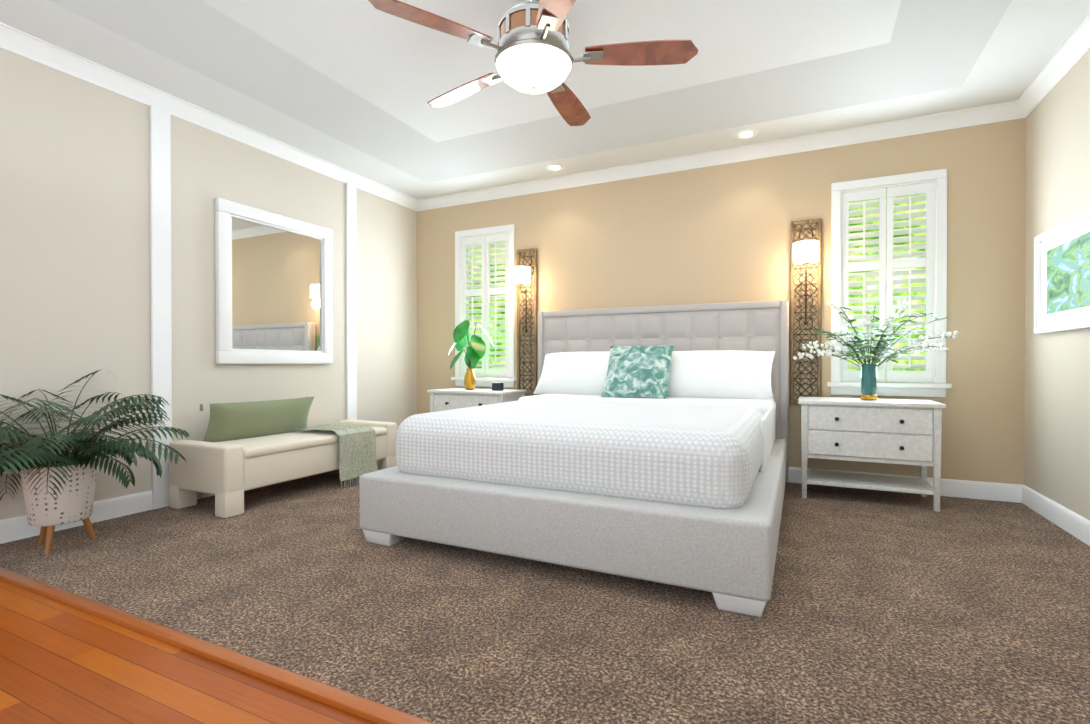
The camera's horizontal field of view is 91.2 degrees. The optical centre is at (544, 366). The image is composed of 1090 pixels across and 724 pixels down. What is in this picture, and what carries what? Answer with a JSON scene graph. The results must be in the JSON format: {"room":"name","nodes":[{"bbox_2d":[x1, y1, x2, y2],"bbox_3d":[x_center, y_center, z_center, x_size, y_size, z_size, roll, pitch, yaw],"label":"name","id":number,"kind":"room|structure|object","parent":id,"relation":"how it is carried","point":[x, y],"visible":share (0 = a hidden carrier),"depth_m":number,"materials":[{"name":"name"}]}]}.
{"room":"bedroom","nodes":[
{"label":"bedroom","id":0,"kind":"room"},
{"bbox_2d":[0,580,376,723],"bbox_3d":[-1.237,0.996,0.260,5.478,0.060,2.850,0,0,26],"label":"floor","id":1,"kind":"structure","parent":0,"point":[61,663],"depth_m":1.62,"materials":[{"name":"orange wood"}]},
{"bbox_2d":[0,567,434,723],"bbox_3d":[-0.622,0.953,1.541,5.198,0.028,0.050,0,0,26],"label":"trim","id":2,"kind":"structure","parent":1,"relation":"on","point":[364,708],"depth_m":1.72,"materials":[{"name":"orange wood"}]},
{"bbox_2d":[0,460,1089,723],"bbox_3d":[0.185,0.971,3.221,5.478,0.072,3.720,0,0,26],"label":"floor carpet","id":3,"kind":"object","parent":1,"relation":"on","point":[894,608],"depth_m":2.03,"materials":[{"name":"brown carpet"}]},
{"bbox_2d":[0,369,188,554],"bbox_3d":[-2.433,0.479,2.718,0.861,0.922,1.052,0,0,26],"label":"fern plant","id":4,"kind":"object","parent":3,"relation":"on","point":[58,489],"visible":1,"depth_m":2.71,"materials":[{"name":"green plant"}]},
{"bbox_2d":[169,396,396,517],"bbox_3d":[-1.857,0.589,4.071,0.650,0.681,1.550,0,0,26],"label":"bench","id":5,"kind":"object","parent":3,"relation":"on","point":[236,453],"visible":0.98,"depth_m":3.72,"materials":[{"name":"beige fabric"}]},
{"bbox_2d":[427,388,526,411],"bbox_3d":[-0.659,0.575,5.178,0.846,0.693,0.498,0,0,26],"label":"nightstand","id":6,"kind":"object","parent":3,"relation":"on","point":[448,399],"visible":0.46,"depth_m":5.01,"materials":[{"name":"white wood"}]},
{"bbox_2d":[448,320,493,389],"bbox_3d":[-0.726,-0.110,5.187,0.436,0.675,0.415,0,0,26],"label":"potted plant","id":7,"kind":"object","parent":6,"relation":"on","point":[475,351],"visible":1,"depth_m":5.12,"materials":[{"name":"green plant"}]},
{"bbox_2d":[492,383,503,390],"bbox_3d":[-0.448,0.192,5.050,0.100,0.075,0.060,0,0,26],"label":"alarm clock","id":8,"kind":"object","parent":6,"relation":"on","point":[497,386],"visible":1,"depth_m":5.02,"materials":[{"name":"grey plastic"}]},
{"bbox_2d":[360,300,788,616],"bbox_3d":[0.406,0.208,3.570,2.180,1.448,2.550,0,0,26],"label":"bed","id":9,"kind":"object","parent":3,"relation":"on","point":[649,443],"visible":1,"depth_m":2.58,"materials":[{"name":"white fabric"}]},
{"bbox_2d":[798,396,945,511],"bbox_3d":[2.261,0.584,3.776,0.846,0.693,0.498,0,0,26],"label":"nightstand","id":10,"kind":"object","parent":3,"relation":"on","point":[897,431],"visible":0.98,"depth_m":3.60,"materials":[{"name":"white wood"}]},
{"bbox_2d":[793,299,958,399],"bbox_3d":[2.301,-0.123,3.777,0.995,0.721,0.469,0,0,26],"label":"flower arrangement","id":11,"kind":"object","parent":10,"relation":"on","point":[869,381],"visible":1,"depth_m":3.73,"materials":[{"name":"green plant"}]},
{"bbox_2d":[0,48,416,519],"bbox_3d":[-2.838,-0.543,3.082,0.140,3.100,6.570,0,0,26],"label":"wall","id":12,"kind":"structure","parent":0,"point":[75,295],"depth_m":3.39,"materials":[{"name":"beige paint"}]},
{"bbox_2d":[0,491,214,543],"bbox_3d":[-2.768,0.880,3.057,0.016,0.135,6.290,0,0,26],"label":"baseboard","id":13,"kind":"structure","parent":12,"relation":"attached to","point":[15,528],"depth_m":3.22,"materials":[{"name":"white"}]},
{"bbox_2d":[150,105,171,508],"bbox_3d":[-2.536,-0.376,3.526,0.022,2.640,0.120,0,0,26],"label":"trim strip","id":14,"kind":"object","parent":12,"relation":"attached to","point":[160,249],"visible":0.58,"depth_m":3.52,"materials":[{"name":"white wood"}]},
{"bbox_2d":[0,22,415,210],"bbox_3d":[-2.746,-1.740,3.030,0.064,0.105,6.290,0,0,26],"label":"crown molding","id":15,"kind":"structure","parent":12,"relation":"attached to","point":[16,41],"depth_m":3.57,"materials":[{"name":"white wood"}]},
{"bbox_2d":[215,197,332,363],"bbox_3d":[-2.140,-0.621,4.316,0.045,1.200,1.040,0,0,26],"label":"mirror","id":16,"kind":"object","parent":12,"relation":"attached to","point":[274,286],"visible":1,"depth_m":4.24,"materials":[{"name":"white mirror"}]},
{"bbox_2d":[346,183,356,419],"bbox_3d":[-1.819,-0.385,5.018,0.022,2.640,0.120,0,0,26],"label":"trim strip","id":17,"kind":"object","parent":12,"relation":"attached to","point":[351,302],"visible":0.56,"depth_m":5.00,"materials":[{"name":"white wood"}]},
{"bbox_2d":[0,0,1089,199],"bbox_3d":[-0.432,-1.935,1.918,5.478,0.300,6.570,0,0,26],"label":"ceiling","id":18,"kind":"structure","parent":0,"point":[355,86],"depth_m":3.42,"materials":[{"name":"white paint"}]},
{"bbox_2d":[368,0,697,125],"bbox_3d":[-0.047,-1.671,2.770,1.563,0.539,1.520,0,0,26],"label":"ceiling fan","id":19,"kind":"object","parent":18,"relation":"hanging from","point":[533,55],"visible":1,"depth_m":2.61,"materials":[{"name":"brown wood"}]},
{"bbox_2d":[545,164,564,170],"bbox_3d":[0.088,-1.800,4.836,0.184,0.005,0.184,0,0,26],"label":"recessed light","id":20,"kind":"object","parent":18,"relation":"in","point":[554,167],"visible":1,"depth_m":4.83,"materials":[{"name":"white"}]},
{"bbox_2d":[734,129,758,138],"bbox_3d":[1.557,-1.796,4.130,0.184,0.005,0.184,0,0,26],"label":"recessed light","id":21,"kind":"object","parent":18,"relation":"in","point":[746,133],"visible":1,"depth_m":4.12,"materials":[{"name":"white"}]},
{"bbox_2d":[417,118,1025,484],"bbox_3d":[0.960,-0.554,4.825,5.198,3.100,0.140,0,0,26],"label":"wall","id":22,"kind":"structure","parent":0,"point":[714,234],"depth_m":4.30,"materials":[{"name":"beige paint"}]},
{"bbox_2d":[451,224,516,387],"bbox_3d":[-0.610,-0.606,5.539,0.760,1.635,0.190,0,0,26],"label":"window","id":23,"kind":"structure","parent":22,"relation":"in","point":[486,375],"depth_m":5.51,"materials":[{"name":"white wood"}]},
{"bbox_2d":[512,248,537,395],"bbox_3d":[-0.221,-0.431,5.184,0.220,1.450,0.232,0,0,26],"label":"sconce","id":24,"kind":"object","parent":22,"relation":"attached to","point":[521,276],"visible":0.98,"depth_m":5.25,"materials":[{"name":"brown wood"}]},
{"bbox_2d":[416,100,1015,210],"bbox_3d":[0.925,-1.751,4.720,5.040,0.105,0.064,0,0,26],"label":"crown molding","id":25,"kind":"structure","parent":22,"relation":"attached to","point":[1004,111],"depth_m":4.36,"materials":[{"name":"white wood"}]},
{"bbox_2d":[790,218,821,403],"bbox_3d":[2.010,-0.424,4.112,0.220,1.450,0.232,0,0,26],"label":"sconce","id":26,"kind":"object","parent":22,"relation":"attached to","point":[805,253],"visible":0.94,"depth_m":4.19,"materials":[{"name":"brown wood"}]},
{"bbox_2d":[827,168,951,396],"bbox_3d":[2.563,-0.596,4.016,0.780,1.635,0.190,0,0,26],"label":"window","id":27,"kind":"structure","parent":22,"relation":"in","point":[930,381],"depth_m":3.98,"materials":[{"name":"white wood"}]},
{"bbox_2d":[787,467,1019,502],"bbox_3d":[0.922,0.869,4.765,5.130,0.135,0.016,0,0,26],"label":"baseboard","id":28,"kind":"structure","parent":22,"relation":"attached to","point":[1006,492],"depth_m":3.77,"materials":[{"name":"white"}]},
{"bbox_2d":[1024,49,1089,520],"bbox_3d":[1.974,-0.528,0.771,0.140,3.100,6.570,0,0,26],"label":"wall","id":29,"kind":"structure","parent":0,"point":[1057,424],"depth_m":3.17,"materials":[{"name":"beige paint"}]},
{"bbox_2d":[1012,13,1089,119],"bbox_3d":[1.882,-1.726,0.808,0.064,0.105,6.290,0,0,26],"label":"crown molding","id":30,"kind":"structure","parent":29,"relation":"attached to","point":[1070,53],"depth_m":3.12,"materials":[{"name":"white wood"}]},
{"bbox_2d":[1020,484,1089,545],"bbox_3d":[1.904,0.895,0.814,0.016,0.135,6.290,0,0,26],"label":"baseboard","id":31,"kind":"structure","parent":29,"relation":"attached to","point":[1074,524],"depth_m":3.13,"materials":[{"name":"white"}]},
{"bbox_2d":[1034,208,1089,333],"bbox_3d":[2.930,-0.512,2.969,0.035,0.620,0.960,0,0,26],"label":"picture frame","id":32,"kind":"object","parent":29,"relation":"attached to","point":[1061,276],"visible":1,"depth_m":3.06,"materials":[{"name":"white"}]},
{"label":"outside","id":33,"kind":"structure","parent":0,"visible":0},
{"bbox_2d":[469,194,925,381],"bbox_3d":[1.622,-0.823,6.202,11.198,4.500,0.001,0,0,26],"label":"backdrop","id":34,"kind":"structure","parent":33,"point":[849,312],"depth_m":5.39,"materials":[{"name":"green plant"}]}
]}

